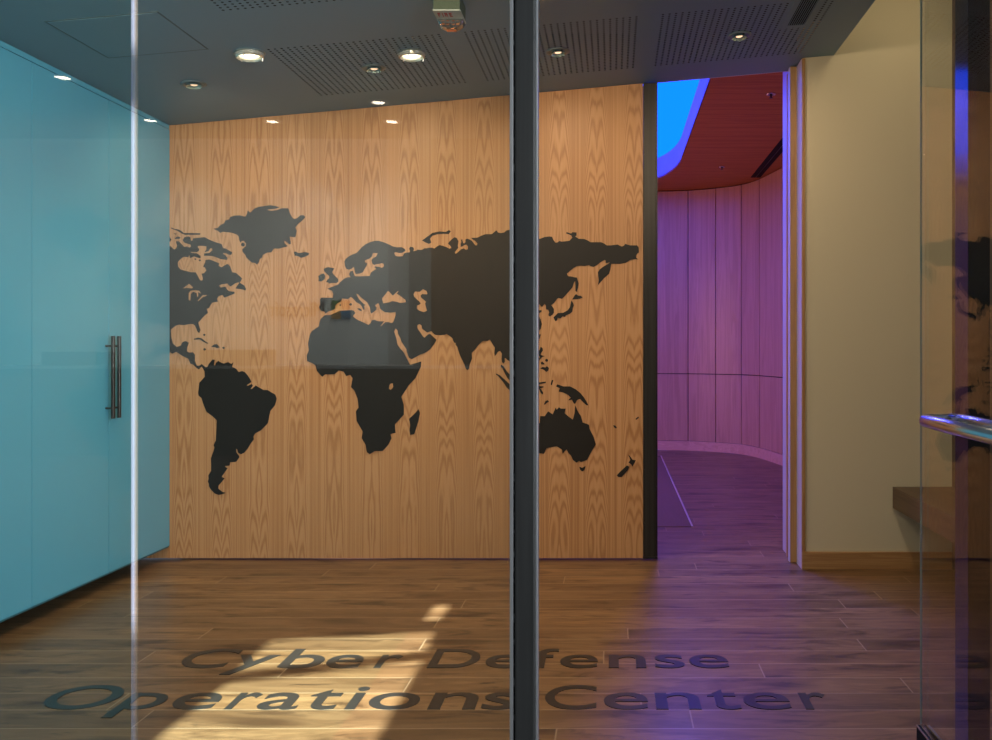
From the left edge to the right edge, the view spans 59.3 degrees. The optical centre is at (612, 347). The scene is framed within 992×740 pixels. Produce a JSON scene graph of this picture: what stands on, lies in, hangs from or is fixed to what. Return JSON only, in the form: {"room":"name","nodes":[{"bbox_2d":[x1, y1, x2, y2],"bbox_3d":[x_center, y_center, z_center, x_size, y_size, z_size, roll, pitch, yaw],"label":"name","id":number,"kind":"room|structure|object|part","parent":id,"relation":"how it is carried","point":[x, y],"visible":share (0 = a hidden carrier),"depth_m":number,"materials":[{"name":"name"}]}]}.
{"room":"office lobby","nodes":[
{"label":"office lobby","id":0,"kind":"room"},
{"bbox_2d":[0,0,872,124],"bbox_3d":[-1.031,-1.562,3.345,4.578,0.616,3.490,0,0,0],"label":"ceiling","id":1,"kind":"structure","parent":0,"point":[150,84],"depth_m":4.27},
{"bbox_2d":[44,11,207,57],"bbox_3d":[-2.100,-1.360,3.750,0.466,0.043,0.446,0,0,0],"label":"access panel","id":2,"kind":"object","parent":1,"relation":"attached to","point":[145,33],"visible":1,"depth_m":3.73,"materials":[{"name":"grey metal"}]},
{"bbox_2d":[180,80,206,88],"bbox_3d":[-2.150,-1.348,4.410,0.124,0.024,0.124,0,0,0],"label":"recessed light","id":3,"kind":"object","parent":1,"relation":"in","point":[183,83],"visible":1,"depth_m":4.41,"materials":[{"name":"silver metal"}]},
{"bbox_2d":[233,48,265,61],"bbox_3d":[-1.716,-1.380,4.060,0.142,0.040,0.142,0,0,0],"label":"recessed light","id":4,"kind":"object","parent":1,"relation":"in","point":[242,54],"visible":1,"depth_m":4.04,"materials":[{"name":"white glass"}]},
{"bbox_2d":[361,64,385,72],"bbox_3d":[-1.226,-1.430,4.410,0.124,0.024,0.124,0,0,0],"label":"recessed light","id":5,"kind":"object","parent":1,"relation":"in","point":[373,69],"visible":1,"depth_m":4.40,"materials":[{"name":"silver metal"}]},
{"bbox_2d":[397,48,426,61],"bbox_3d":[-0.994,-1.444,4.250,0.142,0.040,0.142,0,0,0],"label":"recessed light","id":6,"kind":"object","parent":1,"relation":"in","point":[408,54],"visible":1,"depth_m":4.23,"materials":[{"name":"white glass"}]},
{"bbox_2d":[432,0,465,31],"bbox_3d":[-0.701,-1.434,3.690,0.118,0.114,0.150,0,0,0],"label":"fire alarm strobe","id":7,"kind":"object","parent":1,"relation":"attached to","point":[450,14],"visible":1,"depth_m":3.67,"materials":[{"name":"white plastic"}]},
{"bbox_2d":[546,47,569,56],"bbox_3d":[-0.282,-1.514,4.410,0.124,0.024,0.124,0,0,0],"label":"recessed light","id":8,"kind":"object","parent":1,"relation":"in","point":[557,53],"visible":1,"depth_m":4.41,"materials":[{"name":"silver metal"}]},
{"bbox_2d":[727,31,751,40],"bbox_3d":[0.648,-1.597,4.410,0.124,0.024,0.124,0,0,0],"label":"recessed light","id":9,"kind":"object","parent":1,"relation":"in","point":[738,37],"visible":1,"depth_m":4.40,"materials":[{"name":"silver metal"}]},
{"bbox_2d":[780,0,821,28],"bbox_3d":[0.914,-1.626,3.681,0.136,0.016,1.362,0,0,0],"label":"ceiling vent","id":10,"kind":"object","parent":1,"relation":"in","point":[801,12],"visible":1,"depth_m":4.18,"materials":[{"name":"grey metal"}]},
{"bbox_2d":[0,450,991,739],"bbox_3d":[-2.500,1.280,6.375,13.400,0.060,9.650,0,0,0],"label":"floor","id":11,"kind":"structure","parent":0,"point":[725,585],"depth_m":3.69,"materials":[{"name":"brown wood"}]},
{"bbox_2d":[0,40,169,622],"bbox_3d":[-2.881,-0.031,3.391,0.638,2.562,3.342,0,0,0],"label":"glass wall","id":12,"kind":"structure","parent":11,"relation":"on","point":[85,172],"depth_m":4.18,"materials":[{"name":"blue glass"}]},
{"bbox_3d":[-2.621,-0.061,3.312,0.022,2.445,1.097,0,0,0],"label":"door","id":13,"kind":"part","parent":12,"relation":"part of","materials":[{"name":"blue paint"}]},
{"bbox_3d":[-2.621,-0.061,4.158,0.022,2.445,0.586,0,0,0],"label":"door","id":14,"kind":"part","parent":12,"relation":"part of","materials":[{"name":"blue paint"}]},
{"bbox_3d":[-2.626,-1.300,3.391,0.028,0.025,3.342,0,0,0],"label":"rail","id":15,"kind":"part","parent":12,"relation":"part of","materials":[{"name":"glass"}]},
{"bbox_3d":[-2.586,0.150,4.425,0.048,0.425,0.019,0,0,0],"label":"handle","id":16,"kind":"part","parent":12,"relation":"part of","materials":[{"name":"brown metal"}]},
{"bbox_3d":[-2.586,0.150,4.480,0.048,0.425,0.019,0,0,0],"label":"handle","id":17,"kind":"part","parent":12,"relation":"part of","materials":[{"name":"brown metal"}]},
{"bbox_3d":[-2.621,-0.061,4.758,0.022,2.445,0.608,0,0,0],"label":"door","id":18,"kind":"part","parent":12,"relation":"part of","materials":[{"name":"blue paint"}]},
{"bbox_2d":[146,82,657,558],"bbox_3d":[-1.479,-0.163,5.098,3.482,2.806,0.094,0,0,0],"label":"wall panel","id":19,"kind":"object","parent":11,"relation":"on","point":[340,279],"visible":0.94,"depth_m":5.07,"materials":[{"name":"brown wood"}]},
{"bbox_2d":[44,685,823,717],"bbox_3d":[-0.628,1.249,3.045,2.780,0.002,0.282,0,0,0],"label":"lettering","id":20,"kind":"object","parent":11,"relation":"on","point":[471,700],"depth_m":3.04,"materials":[{"name":"black paint"}]},
{"bbox_2d":[182,649,728,674],"bbox_3d":[-0.633,1.249,3.430,2.184,0.002,0.282,0,0,0],"label":"lettering","id":21,"kind":"object","parent":11,"relation":"on","point":[248,661],"depth_m":3.43,"materials":[{"name":"black paint"}]},
{"bbox_2d":[510,0,538,739],"bbox_3d":[-0.166,-0.139,1.633,0.051,2.777,0.085,0,0,0],"label":"steel post","id":22,"kind":"object","parent":11,"relation":"on","point":[524,14],"visible":1,"depth_m":1.59,"materials":[{"name":"metal"}]},
{"bbox_2d":[658,456,692,526],"bbox_3d":[-0.870,1.247,7.975,2.860,0.006,3.950,0,0,0],"label":"floor mat","id":23,"kind":"object","parent":11,"relation":"on","point":[672,512],"visible":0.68,"depth_m":6.85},
{"bbox_2d":[893,487,954,542],"bbox_3d":[1.747,1.016,4.034,0.342,0.468,1.628,0,0,0],"label":"bench","id":24,"kind":"object","parent":11,"relation":"on","point":[938,503],"visible":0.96,"depth_m":4.44,"materials":[{"name":"brown wood"}]},
{"bbox_2d":[955,0,989,739],"bbox_3d":[1.107,-0.193,2.651,0.076,2.885,0.144,0,0,6],"label":"glass door","id":25,"kind":"structure","parent":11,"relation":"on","point":[972,17],"depth_m":2.59,"materials":[{"name":"clear glass"}]},
{"bbox_2d":[658,168,782,454],"bbox_3d":[0.761,-0.490,8.802,2.923,3.480,7.066,0,0,-40],"label":"wall","id":26,"kind":"structure","parent":0,"point":[720,250],"depth_m":10.29,"materials":[{"name":"brown wood"}]},
{"bbox_2d":[658,441,782,465],"bbox_3d":[0.748,1.193,8.788,2.899,0.114,7.022,0,0,-40],"label":"baseboard","id":27,"kind":"structure","parent":26,"relation":"attached to","point":[761,453],"depth_m":10.28,"materials":[{"name":"brown wood"}]},
{"bbox_2d":[658,72,782,190],"bbox_3d":[-0.330,-1.940,7.899,4.660,0.020,5.601,0,0,0],"label":"ceiling","id":28,"kind":"structure","parent":0,"point":[736,126],"depth_m":7.77,"materials":[{"name":"red wood"}]},
{"bbox_2d":[658,78,710,176],"bbox_3d":[-0.750,-2.047,7.830,2.900,0.235,4.560,0,0,0],"label":"cove","id":29,"kind":"object","parent":28,"relation":"attached to","point":[679,102],"visible":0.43,"depth_m":7.94,"materials":[{"name":"blue plastic"}]},
{"bbox_3d":[-0.750,-2.165,7.830,2.900,0.001,4.560,0,0,0],"label":"luminous panel","id":30,"kind":"part","parent":29,"relation":"part of","materials":[{"name":"blue plastic"}]},
{"bbox_2d":[751,138,782,177],"bbox_3d":[1.610,-1.926,8.160,0.110,0.008,3.120,0,0,0],"label":"ceiling vent","id":31,"kind":"object","parent":28,"relation":"in","point":[778,149],"visible":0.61,"depth_m":8.84,"materials":[{"name":"black metal"}]},
{"bbox_2d":[766,93,775,98],"bbox_3d":[1.200,-1.913,6.530,0.076,0.034,0.076,0,0,0],"label":"sprinkler head","id":32,"kind":"object","parent":28,"relation":"attached to","point":[767,94],"visible":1,"depth_m":6.51},
{"bbox_2d":[659,71,786,82],"bbox_3d":[-0.685,-1.752,5.089,5.230,0.996,0.018,0,0,0],"label":"wall","id":33,"kind":"structure","parent":0,"point":[783,71],"depth_m":5.09,"materials":[{"name":"white paint"}]},
{"bbox_2d":[786,73,787,556],"bbox_3d":[1.049,-0.195,5.140,0.022,2.881,0.040,0,0,0],"label":"trim","id":34,"kind":"structure","parent":33,"relation":"attached to","point":[787,73],"depth_m":5.12,"materials":[{"name":"brown wood"}]},
{"bbox_2d":[788,67,789,561],"bbox_3d":[1.030,-0.195,5.024,0.003,2.881,0.051,0,0,0],"label":"trim","id":35,"kind":"structure","parent":33,"relation":"attached to","point":[789,67],"depth_m":5.01,"materials":[{"name":"paint"}]},
{"bbox_2d":[797,0,951,551],"bbox_3d":[1.506,-0.450,4.974,0.848,3.400,0.208,0,0,0],"label":"wall","id":36,"kind":"structure","parent":0,"point":[862,100],"depth_m":4.87,"materials":[{"name":"beige paint"}]},
{"bbox_2d":[790,67,796,561],"bbox_3d":[1.050,-0.195,5.024,0.039,2.881,0.053,0,0,0],"label":"trim","id":37,"kind":"structure","parent":36,"relation":"attached to","point":[793,70],"depth_m":5.00,"materials":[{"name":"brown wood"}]},
{"bbox_2d":[796,59,801,568],"bbox_3d":[1.075,-0.193,4.941,0.015,2.886,0.139,0,0,0],"label":"trim","id":38,"kind":"structure","parent":36,"relation":"attached to","point":[799,66],"depth_m":4.92,"materials":[{"name":"paint"}]},
{"bbox_2d":[802,58,804,551],"bbox_3d":[1.077,-0.242,4.864,0.017,2.788,0.013,0,0,0],"label":"trim","id":39,"kind":"structure","parent":36,"relation":"attached to","point":[803,59],"depth_m":4.86,"materials":[{"name":"brown wood"}]},
{"bbox_2d":[832,0,874,54],"bbox_3d":[1.244,-1.903,3.235,0.012,0.493,3.270,0,0,0],"label":"trim","id":40,"kind":"structure","parent":36,"relation":"attached to","point":[872,2],"depth_m":4.43,"materials":[{"name":"grey metal"}]},
{"bbox_2d":[802,552,951,568],"bbox_3d":[1.492,1.201,4.861,0.847,0.098,0.018,0,0,0],"label":"baseboard","id":41,"kind":"structure","parent":36,"relation":"attached to","point":[810,560],"depth_m":4.85,"materials":[{"name":"brown wood"}]},
{"bbox_2d":[952,0,954,569],"bbox_3d":[1.960,-0.450,4.200,0.080,3.400,2.000,0,0,0],"label":"wall","id":42,"kind":"structure","parent":0,"point":[953,1],"depth_m":4.85,"materials":[{"name":"brown wood"}]},
{"bbox_2d":[990,0,991,689],"bbox_3d":[1.670,-0.450,3.165,0.660,3.400,0.050,0,0,0],"label":"wall","id":43,"kind":"structure","parent":0,"point":[990,0],"depth_m":3.14,"materials":[{"name":"brown wood"}]},
{"bbox_3d":[2.595,-0.800,1.630,3.210,4.100,0.100,0,0,0],"label":"wall","id":44,"kind":"structure","parent":0,"visible":0},
{"bbox_2d":[916,0,991,739],"bbox_3d":[0.915,-0.135,2.055,0.144,2.750,0.914,0,0,0],"label":"door","id":45,"kind":"structure","parent":44,"relation":"in","point":[971,427],"depth_m":2.46,"materials":[{"name":"clear glass"}]},
{"bbox_3d":[0.890,1.169,2.053,0.012,0.142,0.905,0,0,0],"label":"rail","id":46,"kind":"part","parent":45,"relation":"part of","materials":[{"name":"silver metal"}]},
{"bbox_3d":[0.917,1.169,2.053,0.012,0.142,0.905,0,0,0],"label":"rail","id":47,"kind":"part","parent":45,"relation":"part of","materials":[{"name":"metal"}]},
{"bbox_3d":[1.467,-0.335,5.260,0.785,3.170,0.120,0,0,0],"label":"wall","id":48,"kind":"structure","parent":0,"visible":0},
{"bbox_2d":[783,71,787,552],"bbox_3d":[1.062,-0.337,5.240,0.025,3.166,0.159,0,0,0],"label":"trim","id":49,"kind":"structure","parent":48,"relation":"attached to","point":[784,73],"depth_m":5.26,"materials":[{"name":"paint"}]}
]}

